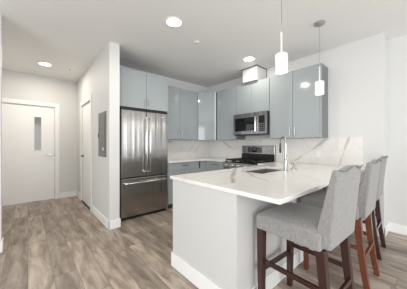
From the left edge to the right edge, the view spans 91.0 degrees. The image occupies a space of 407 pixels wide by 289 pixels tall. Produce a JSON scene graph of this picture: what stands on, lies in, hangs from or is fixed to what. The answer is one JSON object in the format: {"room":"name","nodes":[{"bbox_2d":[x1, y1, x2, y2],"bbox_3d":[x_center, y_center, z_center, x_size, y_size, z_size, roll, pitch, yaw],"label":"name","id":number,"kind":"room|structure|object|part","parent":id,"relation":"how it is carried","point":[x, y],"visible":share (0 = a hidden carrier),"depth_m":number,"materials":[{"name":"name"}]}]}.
{"room":"kitchen","nodes":[
{"label":"kitchen","id":0,"kind":"room"},
{"bbox_2d":[0,14,1,240],"bbox_3d":[-3.426,-0.132,1.449,2.766,2.763,0.120,0,0,-41],"label":"wall","id":1,"kind":"structure","parent":0,"point":[0,14],"depth_m":2.31,"materials":[{"name":"white paint"}]},
{"bbox_2d":[0,238,3,252],"bbox_3d":[-3.416,1.185,1.448,2.780,0.130,0.134,0,0,-41],"label":"baseboard","id":2,"kind":"structure","parent":1,"relation":"attached to","point":[2,239],"depth_m":2.32,"materials":[{"name":"white paint"}]},
{"bbox_2d":[2,69,76,192],"bbox_3d":[-3.667,-0.132,4.418,1.764,2.763,0.120,0,0,-41],"label":"wall","id":3,"kind":"structure","parent":0,"point":[15,85],"depth_m":4.66,"materials":[{"name":"white paint"}]},
{"bbox_2d":[2,103,54,205],"bbox_3d":[-3.758,0.196,4.280,0.923,2.084,0.099,0,0,-41],"label":"door","id":4,"kind":"structure","parent":3,"relation":"in","point":[28,131],"depth_m":4.29,"materials":[{"name":"white paint"}]},
{"bbox_2d":[2,98,59,198],"bbox_3d":[-3.742,0.158,4.261,1.095,2.185,0.018,0,0,-41],"label":"trim","id":5,"kind":"structure","parent":3,"relation":"attached to","point":[7,100],"depth_m":4.58,"materials":[{"name":"white paint"}]},
{"bbox_2d":[60,191,76,197],"bbox_3d":[-3.199,1.185,4.741,0.344,0.130,0.014,0,0,-41],"label":"baseboard","id":6,"kind":"structure","parent":3,"relation":"attached to","point":[71,193],"depth_m":4.73,"materials":[{"name":"white paint"}]},
{"bbox_2d":[77,41,119,220],"bbox_3d":[-2.173,-0.132,3.945,0.145,2.763,2.565,0,0,-41],"label":"wall","id":7,"kind":"structure","parent":0,"point":[101,80],"depth_m":3.08,"materials":[{"name":"white paint"}]},
{"bbox_2d":[81,102,89,206],"bbox_3d":[-2.408,0.196,4.114,0.096,2.084,0.852,0,0,-41],"label":"door","id":8,"kind":"structure","parent":7,"relation":"in","point":[86,108],"depth_m":4.15,"materials":[{"name":"white paint"}]},
{"bbox_2d":[80,94,91,210],"bbox_3d":[-2.421,0.158,4.103,0.018,2.185,1.030,0,0,-41],"label":"trim","id":9,"kind":"structure","parent":7,"relation":"attached to","point":[89,98],"depth_m":3.80,"materials":[{"name":"white paint"}]},
{"bbox_2d":[77,191,120,229],"bbox_3d":[-2.164,1.185,3.934,0.173,0.130,2.565,0,0,-41],"label":"baseboard","id":10,"kind":"structure","parent":7,"relation":"attached to","point":[116,223],"depth_m":3.03,"materials":[{"name":"white paint"}]},
{"bbox_2d":[98,111,105,156],"bbox_3d":[-1.628,-0.160,3.193,0.026,0.710,0.423,0,0,-41],"label":"electrical panel","id":11,"kind":"object","parent":7,"relation":"attached to","point":[101,116],"visible":1,"depth_m":3.17,"materials":[{"name":"grey paint"}]},
{"bbox_2d":[120,65,207,157],"bbox_3d":[-0.846,-0.132,4.555,2.656,2.763,0.120,0,0,-41],"label":"wall","id":12,"kind":"structure","parent":0,"point":[171,82],"depth_m":4.76,"materials":[{"name":"white paint"}]},
{"bbox_2d":[120,67,167,111],"bbox_3d":[-1.221,-0.936,3.710,0.945,0.628,0.654,0,0,-41],"label":"upper cabinet","id":13,"kind":"object","parent":12,"relation":"attached to","point":[138,90],"visible":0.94,"depth_m":3.46,"materials":[{"name":"grey wood"}]},
{"bbox_3d":[-1.173,-0.935,3.375,0.432,0.627,0.018,0,0,-41],"label":"door","id":14,"kind":"part","parent":13,"relation":"part of","materials":[{"name":"grey wood"}]},
{"bbox_3d":[-0.845,-0.935,3.663,0.433,0.627,0.018,0,0,-41],"label":"door","id":15,"kind":"part","parent":13,"relation":"part of","materials":[{"name":"grey"}]},
{"bbox_2d":[168,86,197,139],"bbox_3d":[-0.593,-0.667,4.462,0.980,1.115,0.354,0,0,-41],"label":"upper cabinet","id":16,"kind":"object","parent":12,"relation":"attached to","point":[182,103],"visible":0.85,"depth_m":4.39,"materials":[{"name":"grey"}]},
{"bbox_3d":[-0.694,-0.667,4.195,0.468,1.114,0.018,0,0,-41],"label":"door","id":17,"kind":"part","parent":16,"relation":"part of","materials":[{"name":"grey wood"}]},
{"bbox_3d":[-0.326,-0.667,4.518,0.500,1.114,0.018,0,0,-41],"label":"door","id":18,"kind":"part","parent":16,"relation":"part of","materials":[{"name":"grey wood"}]},
{"bbox_2d":[168,140,207,158],"bbox_3d":[-0.480,0.108,4.787,1.579,0.434,0.013,0,0,-41],"label":"backsplash","id":19,"kind":"structure","parent":12,"relation":"attached to","point":[176,148],"depth_m":4.86,"materials":[{"name":"stone"}]},
{"bbox_2d":[198,92,216,139],"bbox_3d":[0.091,-0.667,4.894,0.606,1.115,0.603,0,0,-41],"label":"upper cabinet","id":20,"kind":"object","parent":12,"relation":"attached to","point":[207,101],"visible":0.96,"depth_m":4.67,"materials":[{"name":"grey wood"}]},
{"bbox_2d":[0,0,406,87],"bbox_3d":[-0.386,-1.563,1.159,7.150,0.100,9.450,0,0,-41],"label":"ceiling","id":21,"kind":"structure","parent":0,"point":[63,34],"depth_m":2.65,"materials":[{"name":"white paint"}]},
{"bbox_2d":[37,62,52,66],"bbox_3d":[-2.980,-1.510,3.757,0.228,0.005,0.228,0,0,-41],"label":"recessed light","id":22,"kind":"object","parent":21,"relation":"in","point":[40,63],"visible":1,"depth_m":3.77,"materials":[{"name":"white paint"}]},
{"bbox_2d":[165,16,182,27],"bbox_3d":[-0.364,-1.510,2.469,0.228,0.005,0.228,0,0,-41],"label":"recessed light","id":23,"kind":"object","parent":21,"relation":"in","point":[172,21],"visible":1,"depth_m":2.45,"materials":[{"name":"white paint"}]},
{"bbox_2d":[167,18,180,25],"bbox_3d":[-0.364,-1.510,2.469,0.175,0.003,0.175,0,0,-41],"label":"diffuser","id":24,"kind":"object","parent":23,"relation":"attached to","point":[170,21],"depth_m":2.45,"materials":[{"name":"white plastic"}]},
{"bbox_2d":[242,56,255,61],"bbox_3d":[0.806,-1.510,3.537,0.228,0.005,0.228,0,0,-41],"label":"recessed light","id":25,"kind":"object","parent":21,"relation":"in","point":[248,58],"visible":1,"depth_m":3.53,"materials":[{"name":"white paint"}]},
{"bbox_2d":[244,57,253,60],"bbox_3d":[0.806,-1.510,3.537,0.175,0.003,0.175,0,0,-41],"label":"diffuser","id":26,"kind":"object","parent":25,"relation":"attached to","point":[245,58],"depth_m":3.53,"materials":[{"name":"white plastic"}]},
{"bbox_2d":[275,0,287,73],"bbox_3d":[0.676,-1.069,1.734,0.124,0.886,0.124,0,0,-41],"label":"pendant light","id":27,"kind":"object","parent":21,"relation":"hanging from","point":[281,58],"visible":1,"depth_m":1.70,"materials":[{"name":"silver metal"}]},
{"bbox_3d":[0.676,-0.705,1.734,0.102,0.158,0.102,0,0,-41],"label":"lamp shade","id":28,"kind":"part","parent":27,"relation":"part of","materials":[{"name":"white glass"}]},
{"bbox_3d":[0.676,-1.228,1.734,0.006,0.515,0.006,0,0,26],"label":"cord","id":29,"kind":"part","parent":27,"relation":"part of","materials":[{"name":"silver metal"}]},
{"bbox_2d":[314,20,324,94],"bbox_3d":[1.444,-1.069,2.489,0.124,0.886,0.124,0,0,-41],"label":"pendant light","id":30,"kind":"object","parent":21,"relation":"hanging from","point":[319,85],"visible":1,"depth_m":2.46,"materials":[{"name":"silver metal"}]},
{"bbox_3d":[1.444,-0.705,2.489,0.102,0.158,0.102,0,0,-41],"label":"lamp shade","id":31,"kind":"part","parent":30,"relation":"part of","materials":[{"name":"white glass"}]},
{"bbox_3d":[1.444,-1.228,2.489,0.006,0.515,0.006,0,0,-19],"label":"cord","id":32,"kind":"part","parent":30,"relation":"part of","materials":[{"name":"silver metal"}]},
{"bbox_2d":[0,196,406,288],"bbox_3d":[-0.386,1.300,1.159,7.150,0.100,9.450,0,0,-41],"label":"floor","id":33,"kind":"structure","parent":0,"point":[60,243],"depth_m":2.29,"materials":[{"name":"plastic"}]},
{"bbox_2d":[120,107,166,220],"bbox_3d":[-1.173,0.321,3.696,0.862,1.858,0.659,0,0,-41],"label":"refrigerator","id":34,"kind":"object","parent":33,"relation":"on","point":[143,133],"visible":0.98,"depth_m":3.44,"materials":[{"name":"grey metal"}]},
{"bbox_3d":[-1.183,-0.013,3.387,0.438,1.125,0.070,0,0,-41],"label":"door","id":35,"kind":"part","parent":34,"relation":"part of","materials":[{"name":"silver metal"}]},
{"bbox_3d":[-1.024,0.882,3.527,0.862,0.635,0.070,0,0,-41],"label":"freezer drawer","id":36,"kind":"part","parent":34,"relation":"part of","materials":[{"name":"silver metal"}]},
{"bbox_3d":[-0.982,0.640,3.471,0.760,0.028,0.069,0,0,-41],"label":"handle","id":37,"kind":"part","parent":34,"relation":"part of","materials":[{"name":"silver metal"}]},
{"bbox_3d":[-0.999,0.010,3.456,0.028,0.948,0.069,0,0,-41],"label":"handle","id":38,"kind":"part","parent":34,"relation":"part of","materials":[{"name":"silver metal"}]},
{"bbox_3d":[-0.942,0.010,3.506,0.028,0.948,0.069,0,0,-41],"label":"handle","id":39,"kind":"part","parent":34,"relation":"part of","materials":[{"name":"silver metal"}]},
{"bbox_3d":[-0.857,-0.013,3.673,0.418,1.125,0.070,0,0,-41],"label":"door","id":40,"kind":"part","parent":34,"relation":"part of","materials":[{"name":"silver metal"}]},
{"bbox_2d":[165,112,167,209],"bbox_3d":[-0.887,0.315,4.039,0.016,1.870,0.602,0,0,-41],"label":"panel","id":41,"kind":"object","parent":33,"relation":"on","point":[167,112],"visible":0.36,"depth_m":3.81,"materials":[{"name":"grey"}]},
{"bbox_2d":[168,161,198,207],"bbox_3d":[-0.569,0.803,4.277,0.768,0.893,0.624,0,0,-41],"label":"base cabinet","id":42,"kind":"object","parent":33,"relation":"on","point":[179,168],"visible":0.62,"depth_m":3.96,"materials":[{"name":"grey wood"}]},
{"bbox_3d":[-0.535,0.832,3.949,0.381,0.633,0.018,0,0,-41],"label":"door","id":43,"kind":"part","parent":42,"relation":"part of","materials":[{"name":"grey"}]},
{"bbox_3d":[-0.391,0.438,4.075,0.764,0.145,0.018,0,0,-41],"label":"drawer","id":44,"kind":"part","parent":42,"relation":"part of","materials":[{"name":"grey"}]},
{"bbox_3d":[-0.248,0.832,4.201,0.381,0.633,0.018,0,0,-41],"label":"door","id":45,"kind":"part","parent":42,"relation":"part of","materials":[{"name":"grey"}]},
{"bbox_2d":[168,157,231,162],"bbox_3d":[-0.089,0.340,4.342,1.579,0.030,1.170,0,0,-41],"label":"countertop","id":46,"kind":"structure","parent":42,"relation":"on","point":[177,160],"depth_m":4.33,"materials":[{"name":"stone"}]},
{"bbox_2d":[199,161,207,171],"bbox_3d":[0.030,0.803,4.792,0.804,0.893,0.640,0,0,-41],"label":"base cabinet","id":47,"kind":"object","parent":33,"relation":"on","point":[203,165],"visible":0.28,"depth_m":4.42,"materials":[{"name":"grey"}]},
{"bbox_2d":[208,161,223,170],"bbox_3d":[0.476,0.803,4.407,0.642,0.893,0.523,0,0,-41],"label":"base cabinet","id":48,"kind":"object","parent":33,"relation":"on","point":[212,165],"visible":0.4,"depth_m":4.24,"materials":[{"name":"grey wood"}]},
{"bbox_2d":[171,179,324,288],"bbox_3d":[0.880,0.803,2.558,2.477,0.893,0.868,0,0,-41],"label":"kitchen island","id":49,"kind":"object","parent":33,"relation":"on","point":[215,231],"visible":0.45,"depth_m":1.65,"materials":[{"name":"grey paint"}]},
{"bbox_3d":[0.880,1.180,2.558,2.477,0.140,0.868,0,0,-41],"label":"baseboard","id":50,"kind":"part","parent":49,"relation":"part of","materials":[{"name":"white paint"}]},
{"bbox_2d":[170,161,364,204],"bbox_3d":[0.927,0.340,2.505,2.479,0.030,1.371,0,0,-41],"label":"countertop","id":51,"kind":"structure","parent":49,"relation":"on","point":[277,187],"depth_m":1.86,"materials":[{"name":"stone"}]},
{"bbox_2d":[246,169,280,173],"bbox_3d":[0.790,0.453,2.585,0.692,0.194,0.372,0,0,-41],"label":"sink","id":52,"kind":"object","parent":51,"relation":"in","point":[261,171],"visible":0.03,"depth_m":2.86,"materials":[{"name":"grey metal"}]},
{"bbox_2d":[279,136,287,170],"bbox_3d":[1.024,0.110,2.545,0.064,0.430,0.192,0,0,3],"label":"faucet","id":53,"kind":"object","parent":51,"relation":"on","point":[285,143],"visible":1,"depth_m":2.47,"materials":[{"name":"silver metal"}]},
{"bbox_2d":[223,146,275,168],"bbox_3d":[0.871,0.637,3.890,0.726,1.225,0.769,0,0,-41],"label":"gas range","id":54,"kind":"object","parent":33,"relation":"on","point":[251,155],"visible":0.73,"depth_m":3.91,"materials":[{"name":"grey metal"}]},
{"bbox_3d":[0.652,0.398,3.697,0.040,0.105,0.769,0,0,-41],"label":"control panel","id":55,"kind":"part","parent":54,"relation":"part of","materials":[{"name":"silver metal"}]},
{"bbox_2d":[224,158,271,164],"bbox_3d":[0.905,0.319,3.920,0.635,0.062,0.769,0,0,-41],"label":"cooktop","id":56,"kind":"object","parent":54,"relation":"in","point":[254,161],"depth_m":3.83,"materials":[{"name":"black metal"}]},
{"bbox_2d":[256,165,362,288],"bbox_3d":[0.764,0.689,1.452,0.490,1.123,0.563,0,0,-38],"label":"bar stool","id":57,"kind":"object","parent":33,"relation":"on","point":[320,230],"visible":1,"depth_m":1.30,"materials":[{"name":"grey fabric"}]},
{"bbox_3d":[0.442,0.940,1.518,0.052,0.620,0.052,0,0,-38],"label":"leg","id":58,"kind":"part","parent":57,"relation":"part of","materials":[{"name":"brown wood"}]},
{"bbox_3d":[0.731,0.564,1.495,0.490,0.141,0.455,0,0,-38],"label":"seat","id":59,"kind":"part","parent":57,"relation":"part of","materials":[{"name":"grey fabric"}]},
{"bbox_3d":[0.774,0.940,1.781,0.052,0.620,0.052,0,0,-38],"label":"leg","id":60,"kind":"part","parent":57,"relation":"part of","materials":[{"name":"brown wood"}]},
{"bbox_3d":[0.729,0.940,1.177,0.052,0.620,0.117,0,0,-38],"label":"leg","id":61,"kind":"part","parent":57,"relation":"part of","materials":[{"name":"brown wood"}]},
{"bbox_3d":[0.886,0.374,1.298,0.436,0.488,0.155,0,0,-38],"label":"backrest","id":62,"kind":"part","parent":57,"relation":"part of","materials":[{"name":"grey fabric"}]},
{"bbox_3d":[1.040,0.940,1.423,0.052,0.620,0.117,0,0,-38],"label":"leg","id":63,"kind":"part","parent":57,"relation":"part of","materials":[{"name":"brown wood"}]},
{"bbox_2d":[302,159,381,288],"bbox_3d":[1.357,0.689,1.956,0.490,1.123,0.563,0,0,-41],"label":"bar stool","id":64,"kind":"object","parent":33,"relation":"on","point":[367,194],"visible":0.73,"depth_m":1.70,"materials":[{"name":"grey fabric"}]},
{"bbox_3d":[1.031,0.940,2.005,0.052,0.620,0.052,0,0,-41],"label":"leg","id":65,"kind":"part","parent":64,"relation":"part of","materials":[{"name":"orange wood"}]},
{"bbox_3d":[1.321,0.564,1.996,0.490,0.141,0.455,0,0,-41],"label":"seat","id":66,"kind":"part","parent":64,"relation":"part of","materials":[{"name":"grey fabric"}]},
{"bbox_3d":[1.336,0.940,1.679,0.052,0.620,0.117,0,0,-41],"label":"leg","id":67,"kind":"part","parent":64,"relation":"part of","materials":[{"name":"orange wood"}]},
{"bbox_3d":[1.486,0.374,1.808,0.436,0.488,0.155,0,0,-41],"label":"backrest","id":68,"kind":"part","parent":64,"relation":"part of","materials":[{"name":"grey fabric"}]},
{"bbox_3d":[1.634,0.940,1.940,0.052,0.620,0.117,0,0,-41],"label":"leg","id":69,"kind":"part","parent":64,"relation":"part of","materials":[{"name":"orange wood"}]},
{"bbox_2d":[325,156,387,259],"bbox_3d":[1.905,0.689,2.484,0.490,1.123,0.563,0,0,-42],"label":"bar stool","id":70,"kind":"object","parent":33,"relation":"on","point":[376,212],"visible":0.38,"depth_m":2.26,"materials":[{"name":"grey fabric"}]},
{"bbox_3d":[1.889,0.940,2.207,0.052,0.620,0.117,0,0,-42],"label":"leg","id":71,"kind":"part","parent":70,"relation":"part of","materials":[{"name":"brown wood"}]},
{"bbox_3d":[2.182,0.940,2.474,0.052,0.620,0.117,0,0,-42],"label":"leg","id":72,"kind":"part","parent":70,"relation":"part of","materials":[{"name":"brown wood"}]},
{"bbox_3d":[2.037,0.374,2.339,0.436,0.488,0.155,0,0,-42],"label":"backrest","id":73,"kind":"part","parent":70,"relation":"part of","materials":[{"name":"grey fabric"}]},
{"bbox_2d":[208,32,386,227],"bbox_3d":[1.439,-0.132,4.152,0.436,2.763,3.503,0,0,-41],"label":"wall","id":74,"kind":"structure","parent":0,"point":[357,70],"depth_m":2.90,"materials":[{"name":"white paint"}]},
{"bbox_2d":[217,86,244,139],"bbox_3d":[0.597,-0.667,4.522,0.336,1.115,0.595,0,0,-41],"label":"upper cabinet","id":75,"kind":"object","parent":74,"relation":"attached to","point":[227,98],"visible":0.77,"depth_m":4.42,"materials":[{"name":"grey"}]},
{"bbox_2d":[237,77,269,114],"bbox_3d":[1.059,-0.918,4.022,0.302,0.613,0.760,0,0,-41],"label":"upper cabinet","id":76,"kind":"object","parent":74,"relation":"attached to","point":[254,96],"visible":0.62,"depth_m":3.88,"materials":[{"name":"grey"}]},
{"bbox_3d":[0.828,-0.918,4.071,0.018,0.612,0.375,0,0,-41],"label":"door","id":77,"kind":"part","parent":76,"relation":"part of","materials":[{"name":"grey"}]},
{"bbox_2d":[233,111,269,135],"bbox_3d":[1.004,-0.396,3.974,0.448,0.424,0.755,0,0,-41],"label":"microwave","id":78,"kind":"object","parent":76,"relation":"attached to","point":[254,123],"visible":0.98,"depth_m":3.81,"materials":[{"name":"grey metal"}]},
{"bbox_3d":[0.824,-0.383,3.933,0.030,0.361,0.580,0,0,-41],"label":"door","id":79,"kind":"part","parent":78,"relation":"part of","materials":[{"name":"silver metal"}]},
{"bbox_3d":[1.074,-0.383,3.648,0.030,0.361,0.173,0,0,-41],"label":"control panel","id":80,"kind":"part","parent":78,"relation":"part of","materials":[{"name":"silver metal"}]},
{"bbox_2d":[242,65,266,83],"bbox_3d":[1.026,-1.369,4.024,0.346,0.284,0.348,0,0,-41],"label":"box","id":81,"kind":"object","parent":76,"relation":"on","point":[256,72],"visible":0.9,"depth_m":3.90,"materials":[{"name":"white paint"}]},
{"bbox_3d":[1.078,-0.918,3.786,0.018,0.612,0.375,0,0,-41],"label":"door","id":82,"kind":"part","parent":76,"relation":"part of","materials":[{"name":"grey"}]},
{"bbox_2d":[208,137,362,166],"bbox_3d":[1.202,0.108,4.081,0.013,0.434,3.264,0,0,-41],"label":"backsplash","id":83,"kind":"structure","parent":74,"relation":"attached to","point":[339,151],"depth_m":3.42,"materials":[{"name":"stone"}]},
{"bbox_2d":[315,150,319,156],"bbox_3d":[1.881,0.150,3.291,0.008,0.116,0.072,0,0,-41],"label":"wall outlet","id":84,"kind":"object","parent":83,"relation":"attached to","point":[317,152],"visible":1,"depth_m":3.29,"materials":[{"name":"white plastic"}]},
{"bbox_2d":[270,63,327,138],"bbox_3d":[1.581,-0.667,3.403,0.336,1.115,0.854,0,0,-41],"label":"upper cabinet","id":85,"kind":"object","parent":74,"relation":"attached to","point":[296,111],"visible":0.96,"depth_m":3.23,"materials":[{"name":"grey wood"}]},
{"bbox_3d":[1.346,-0.667,3.481,0.018,1.114,0.417,0,0,-41],"label":"door","id":86,"kind":"part","parent":85,"relation":"part of","materials":[{"name":"grey"}]},
{"bbox_3d":[1.622,-0.667,3.168,0.018,1.114,0.407,0,0,-41],"label":"door","id":87,"kind":"part","parent":85,"relation":"part of","materials":[{"name":"grey"}]},
{"bbox_3d":[1.765,-0.667,3.006,0.020,1.115,0.016,0,0,-41],"label":"panel","id":88,"kind":"part","parent":85,"relation":"part of","materials":[{"name":"grey wood"}]},
{"bbox_2d":[387,35,406,225],"bbox_3d":[4.005,-0.132,1.468,0.126,2.763,3.917,0,0,-41],"label":"wall","id":89,"kind":"structure","parent":0,"point":[396,47],"depth_m":2.82,"materials":[{"name":"white paint"}]},
{"bbox_2d":[362,222,406,236],"bbox_3d":[3.686,1.185,1.489,0.324,0.130,4.370,0,0,-41],"label":"baseboard","id":90,"kind":"structure","parent":89,"relation":"attached to","point":[392,227],"depth_m":2.80,"materials":[{"name":"white paint"}]}
]}

